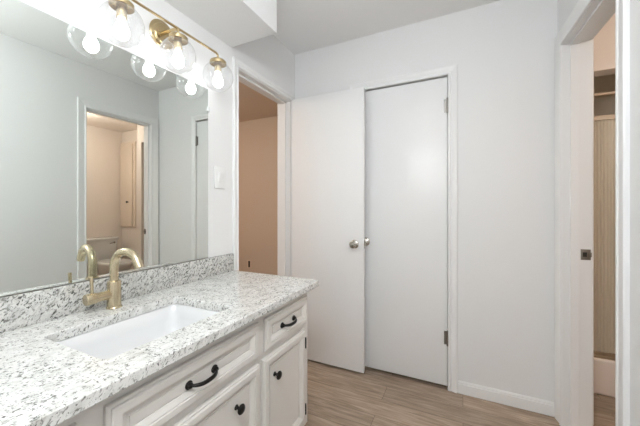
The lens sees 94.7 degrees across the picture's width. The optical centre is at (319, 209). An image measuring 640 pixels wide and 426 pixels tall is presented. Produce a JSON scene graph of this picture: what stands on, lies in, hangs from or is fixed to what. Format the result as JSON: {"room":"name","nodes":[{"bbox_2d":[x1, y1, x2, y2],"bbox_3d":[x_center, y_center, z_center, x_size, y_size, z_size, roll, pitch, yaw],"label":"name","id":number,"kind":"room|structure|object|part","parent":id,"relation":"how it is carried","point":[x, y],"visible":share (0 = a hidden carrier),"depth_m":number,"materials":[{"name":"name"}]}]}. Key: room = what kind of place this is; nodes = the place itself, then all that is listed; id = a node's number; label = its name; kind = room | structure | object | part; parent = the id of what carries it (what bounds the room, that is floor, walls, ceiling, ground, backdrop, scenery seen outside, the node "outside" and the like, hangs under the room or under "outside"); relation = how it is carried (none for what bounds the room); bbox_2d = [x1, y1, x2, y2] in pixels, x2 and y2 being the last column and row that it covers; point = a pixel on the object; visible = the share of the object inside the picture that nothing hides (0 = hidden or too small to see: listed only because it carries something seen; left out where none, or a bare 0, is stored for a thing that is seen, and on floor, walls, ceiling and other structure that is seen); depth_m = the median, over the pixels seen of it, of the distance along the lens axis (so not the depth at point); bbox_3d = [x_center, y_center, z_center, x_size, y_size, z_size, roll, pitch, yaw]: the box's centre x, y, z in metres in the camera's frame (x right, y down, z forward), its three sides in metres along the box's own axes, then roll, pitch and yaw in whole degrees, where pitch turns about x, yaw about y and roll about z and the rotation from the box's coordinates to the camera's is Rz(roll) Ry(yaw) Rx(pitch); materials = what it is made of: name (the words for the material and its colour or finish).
{"room":"bathroom","nodes":[
{"label":"bathroom","id":0,"kind":"room"},
{"bbox_2d":[0,0,294,296],"bbox_3d":[-0.944,-0.086,1.037,0.118,2.524,3.342,0,0,26],"label":"wall","id":1,"kind":"structure","parent":0,"point":[267,55],"depth_m":1.60,"materials":[{"name":"white paint"}]},
{"bbox_2d":[0,0,209,297],"bbox_3d":[-0.882,-0.192,1.014,0.014,0.908,1.296,0,0,26],"label":"mirror","id":2,"kind":"object","parent":1,"relation":"attached to","point":[104,147],"visible":1,"depth_m":1.08,"materials":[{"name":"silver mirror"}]},
{"bbox_2d":[0,253,233,332],"bbox_3d":[-0.841,0.314,1.092,0.019,0.102,1.472,0,0,26],"label":"backsplash","id":3,"kind":"structure","parent":1,"relation":"attached to","point":[29,308],"depth_m":1.07,"materials":[{"name":"stone"}]},
{"bbox_2d":[96,0,231,90],"bbox_3d":[-0.644,-0.735,1.313,0.182,0.256,0.627,0,0,26],"label":"vanity light","id":4,"kind":"object","parent":1,"relation":"attached to","point":[166,38],"visible":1,"depth_m":1.30,"materials":[{"name":"gold metal"}]},
{"bbox_3d":[-0.734,-0.665,1.091,0.052,0.078,0.052,0,0,26],"label":"light bulb","id":5,"kind":"part","parent":4,"relation":"part of","materials":[{"name":"white glass"}]},
{"bbox_3d":[-0.670,-0.804,1.327,0.093,0.022,0.018,0,0,26],"label":"arm","id":6,"kind":"part","parent":4,"relation":"part of","materials":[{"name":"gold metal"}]},
{"bbox_3d":[-0.629,-0.665,1.307,0.052,0.078,0.052,0,0,26],"label":"light bulb","id":7,"kind":"part","parent":4,"relation":"part of","materials":[{"name":"white glass"}]},
{"bbox_3d":[-0.525,-0.665,1.520,0.052,0.078,0.052,0,0,26],"label":"light bulb","id":8,"kind":"part","parent":4,"relation":"part of","materials":[{"name":"white glass"}]},
{"bbox_2d":[214,166,224,188],"bbox_3d":[-0.563,-0.178,1.667,0.018,0.124,0.080,0,0,26],"label":"light switch","id":9,"kind":"object","parent":1,"relation":"attached to","point":[219,172],"visible":1,"depth_m":1.66,"materials":[{"name":"white plastic"}]},
{"bbox_2d":[232,56,294,276],"bbox_3d":[-0.423,0.127,2.113,0.152,2.098,0.729,0,0,26],"label":"door frame","id":10,"kind":"structure","parent":1,"relation":"attached to","point":[243,73],"depth_m":2.31,"materials":[{"name":"paint"}]},
{"bbox_2d":[239,116,276,274],"bbox_3d":[-1.704,-0.071,2.859,2.839,2.494,3.260,0,0,26],"label":"wall","id":11,"kind":"structure","parent":0,"point":[258,137],"depth_m":4.16,"materials":[{"name":"beige paint"}]},
{"bbox_2d":[247,260,251,267],"bbox_3d":[-1.012,0.786,4.218,0.080,0.120,0.010,0,0,26],"label":"wall outlet","id":12,"kind":"object","parent":11,"relation":"attached to","point":[249,262],"visible":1,"depth_m":4.21,"materials":[{"name":"paint"}]},
{"bbox_2d":[239,82,276,121],"bbox_3d":[-1.659,-1.293,2.838,2.739,0.050,3.060,0,0,26],"label":"ceiling","id":13,"kind":"structure","parent":0,"point":[253,105],"depth_m":3.61,"materials":[{"name":"paint"}]},
{"bbox_2d":[273,0,499,54],"bbox_3d":[-0.008,-1.308,0.583,1.963,0.080,3.142,0,0,26],"label":"ceiling","id":14,"kind":"structure","parent":0,"point":[303,26],"depth_m":1.94,"materials":[{"name":"paint"}]},
{"bbox_2d":[164,0,276,46],"bbox_3d":[-0.907,-1.116,0.607,0.324,0.304,2.402,0,0,26],"label":"soffit","id":15,"kind":"structure","parent":14,"relation":"attached to","point":[234,22],"depth_m":1.51,"materials":[{"name":"white paint"}]},
{"bbox_2d":[295,0,593,424],"bbox_3d":[0.667,-0.086,2.067,1.883,2.524,0.118,0,0,26],"label":"wall","id":16,"kind":"structure","parent":0,"point":[503,51],"depth_m":1.80,"materials":[{"name":"white paint"}]},
{"bbox_2d":[292,87,365,372],"bbox_3d":[0.043,0.148,2.219,0.610,2.028,0.123,0,0,26],"label":"door","id":17,"kind":"structure","parent":16,"relation":"in","point":[328,130],"depth_m":2.19,"materials":[{"name":"white paint"}]},
{"bbox_3d":[0.237,0.251,2.089,0.062,0.062,0.058,0,0,26],"label":"knob","id":18,"kind":"part","parent":17,"relation":"part of","materials":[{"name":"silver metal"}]},
{"bbox_2d":[349,64,457,392],"bbox_3d":[0.575,0.124,2.102,0.736,2.103,0.135,0,0,26],"label":"door frame","id":19,"kind":"structure","parent":16,"relation":"attached to","point":[451,72],"depth_m":1.90,"materials":[{"name":"paint"}]},
{"bbox_2d":[365,77,447,385],"bbox_3d":[0.556,0.146,2.053,0.624,2.016,0.077,0,0,26],"label":"door","id":20,"kind":"structure","parent":16,"relation":"in","point":[406,332],"depth_m":2.03,"materials":[{"name":"white paint"}]},
{"bbox_3d":[0.326,0.239,2.146,0.062,0.062,0.042,0,0,26],"label":"knob","id":21,"kind":"part","parent":20,"relation":"part of","materials":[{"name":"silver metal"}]},
{"bbox_2d":[458,380,553,416],"bbox_3d":[1.106,1.137,1.781,0.494,0.077,0.013,0,0,26],"label":"baseboard","id":22,"kind":"structure","parent":16,"relation":"attached to","point":[528,403],"depth_m":1.77,"materials":[{"name":"paint"}]},
{"bbox_2d":[305,359,614,425],"bbox_3d":[0.038,1.216,1.454,7.200,0.080,5.150,0,0,26],"label":"floor","id":23,"kind":"structure","parent":0,"point":[336,396],"depth_m":1.77,"materials":[{"name":"brown wood"}]},
{"bbox_2d":[56,292,306,425],"bbox_3d":[-0.585,0.786,0.982,0.571,0.780,1.388,0,0,26],"label":"vanity cabinet","id":24,"kind":"object","parent":23,"relation":"on","point":[255,374],"visible":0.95,"depth_m":1.00,"materials":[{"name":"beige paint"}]},
{"bbox_2d":[0,270,318,425],"bbox_3d":[-0.587,0.380,0.976,0.576,0.030,1.484,0,0,26],"label":"countertop","id":25,"kind":"structure","parent":24,"relation":"on","point":[44,381],"depth_m":0.79,"materials":[{"name":"stone"}]},
{"bbox_2d":[82,247,143,309],"bbox_3d":[-0.728,0.252,1.043,0.162,0.224,0.125,0,0,26],"label":"faucet","id":26,"kind":"object","parent":25,"relation":"on","point":[112,295],"visible":1,"depth_m":1.07,"materials":[{"name":"gold metal"}]},
{"bbox_3d":[-0.797,0.270,1.029,0.011,0.070,0.014,0,0,37],"label":"lever","id":27,"kind":"part","parent":26,"relation":"part of","materials":[{"name":"gold metal"}]},
{"bbox_3d":[-0.787,0.313,1.048,0.039,0.039,0.081,0,0,26],"label":"handle","id":28,"kind":"part","parent":26,"relation":"part of","materials":[{"name":"gold metal"}]},
{"bbox_3d":[-0.706,0.204,1.076,0.151,0.127,0.029,0,0,18],"label":"spout","id":29,"kind":"part","parent":26,"relation":"part of","materials":[{"name":"gold metal"}]},
{"bbox_2d":[57,304,218,358],"bbox_3d":[-0.564,0.462,0.975,0.349,0.133,0.473,0,0,26],"label":"sink","id":30,"kind":"object","parent":25,"relation":"in","point":[112,340],"visible":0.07,"depth_m":1.08,"materials":[{"name":"white ceramic"}]},
{"bbox_3d":[-0.351,0.498,0.885,0.019,0.131,0.535,0,0,26],"label":"drawer","id":31,"kind":"part","parent":24,"relation":"part of","materials":[{"name":"beige paint"}]},
{"bbox_3d":[-0.338,0.502,0.877,0.036,0.025,0.121,0,0,26],"label":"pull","id":32,"kind":"part","parent":24,"relation":"part of","materials":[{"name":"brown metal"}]},
{"bbox_3d":[-0.351,0.815,0.885,0.019,0.452,0.535,0,0,26],"label":"cabinet door","id":33,"kind":"part","parent":24,"relation":"part of","materials":[{"name":"beige paint"}]},
{"bbox_3d":[-0.275,0.684,1.011,0.032,0.035,0.035,0,0,26],"label":"knob","id":34,"kind":"part","parent":24,"relation":"part of","materials":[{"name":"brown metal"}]},
{"bbox_3d":[-0.175,0.684,1.218,0.032,0.035,0.035,0,0,26],"label":"knob","id":35,"kind":"part","parent":24,"relation":"part of","materials":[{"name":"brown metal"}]},
{"bbox_3d":[-0.150,0.815,1.301,0.019,0.452,0.338,0,0,26],"label":"cabinet door","id":36,"kind":"part","parent":24,"relation":"part of","materials":[{"name":"beige paint"}]},
{"bbox_3d":[-0.141,0.498,1.318,0.019,0.131,0.343,0,0,26],"label":"drawer","id":37,"kind":"part","parent":24,"relation":"part of","materials":[{"name":"beige paint"}]},
{"bbox_3d":[-0.128,0.502,1.311,0.036,0.025,0.121,0,0,26],"label":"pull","id":38,"kind":"part","parent":24,"relation":"part of","materials":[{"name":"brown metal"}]},
{"bbox_2d":[594,74,614,396],"bbox_3d":[2.114,-0.039,2.115,0.709,2.430,0.748,0,0,26],"label":"shower enclosure","id":39,"kind":"object","parent":23,"relation":"on","point":[604,86],"visible":0.21,"depth_m":1.89,"materials":[{"name":"white paint"}]},
{"bbox_3d":[2.139,-0.070,2.166,0.709,2.369,0.634,0,0,26],"label":"surround panel","id":40,"kind":"part","parent":39,"relation":"part of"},
{"bbox_3d":[1.972,-0.739,1.822,0.683,0.025,0.025,0,0,26],"label":"curtain rod","id":41,"kind":"part","parent":39,"relation":"part of","materials":[{"name":"beige"}]},
{"bbox_2d":[557,0,639,425],"bbox_3d":[2.001,-0.086,0.323,2.283,2.524,4.354,0,0,24],"label":"wall","id":42,"kind":"structure","parent":0,"point":[564,7],"depth_m":0.98,"materials":[{"name":"white paint"}]},
{"bbox_2d":[555,0,629,425],"bbox_3d":[1.251,0.106,1.309,0.152,2.140,0.722,0,0,24],"label":"door frame","id":43,"kind":"structure","parent":42,"relation":"attached to","point":[574,41],"depth_m":1.56,"materials":[{"name":"paint"}]},
{"bbox_3d":[1.401,0.240,1.552,0.045,0.056,0.004,0,0,24],"label":"strike plate","id":44,"kind":"part","parent":43,"relation":"part of","materials":[{"name":"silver metal"}]},
{"bbox_2d":[594,55,614,71],"bbox_3d":[1.949,-0.916,1.773,0.709,0.085,0.008,0,0,26],"label":"wall","id":45,"kind":"structure","parent":42,"relation":"attached to","point":[605,62],"depth_m":1.85,"materials":[{"name":"paint"}]}
]}

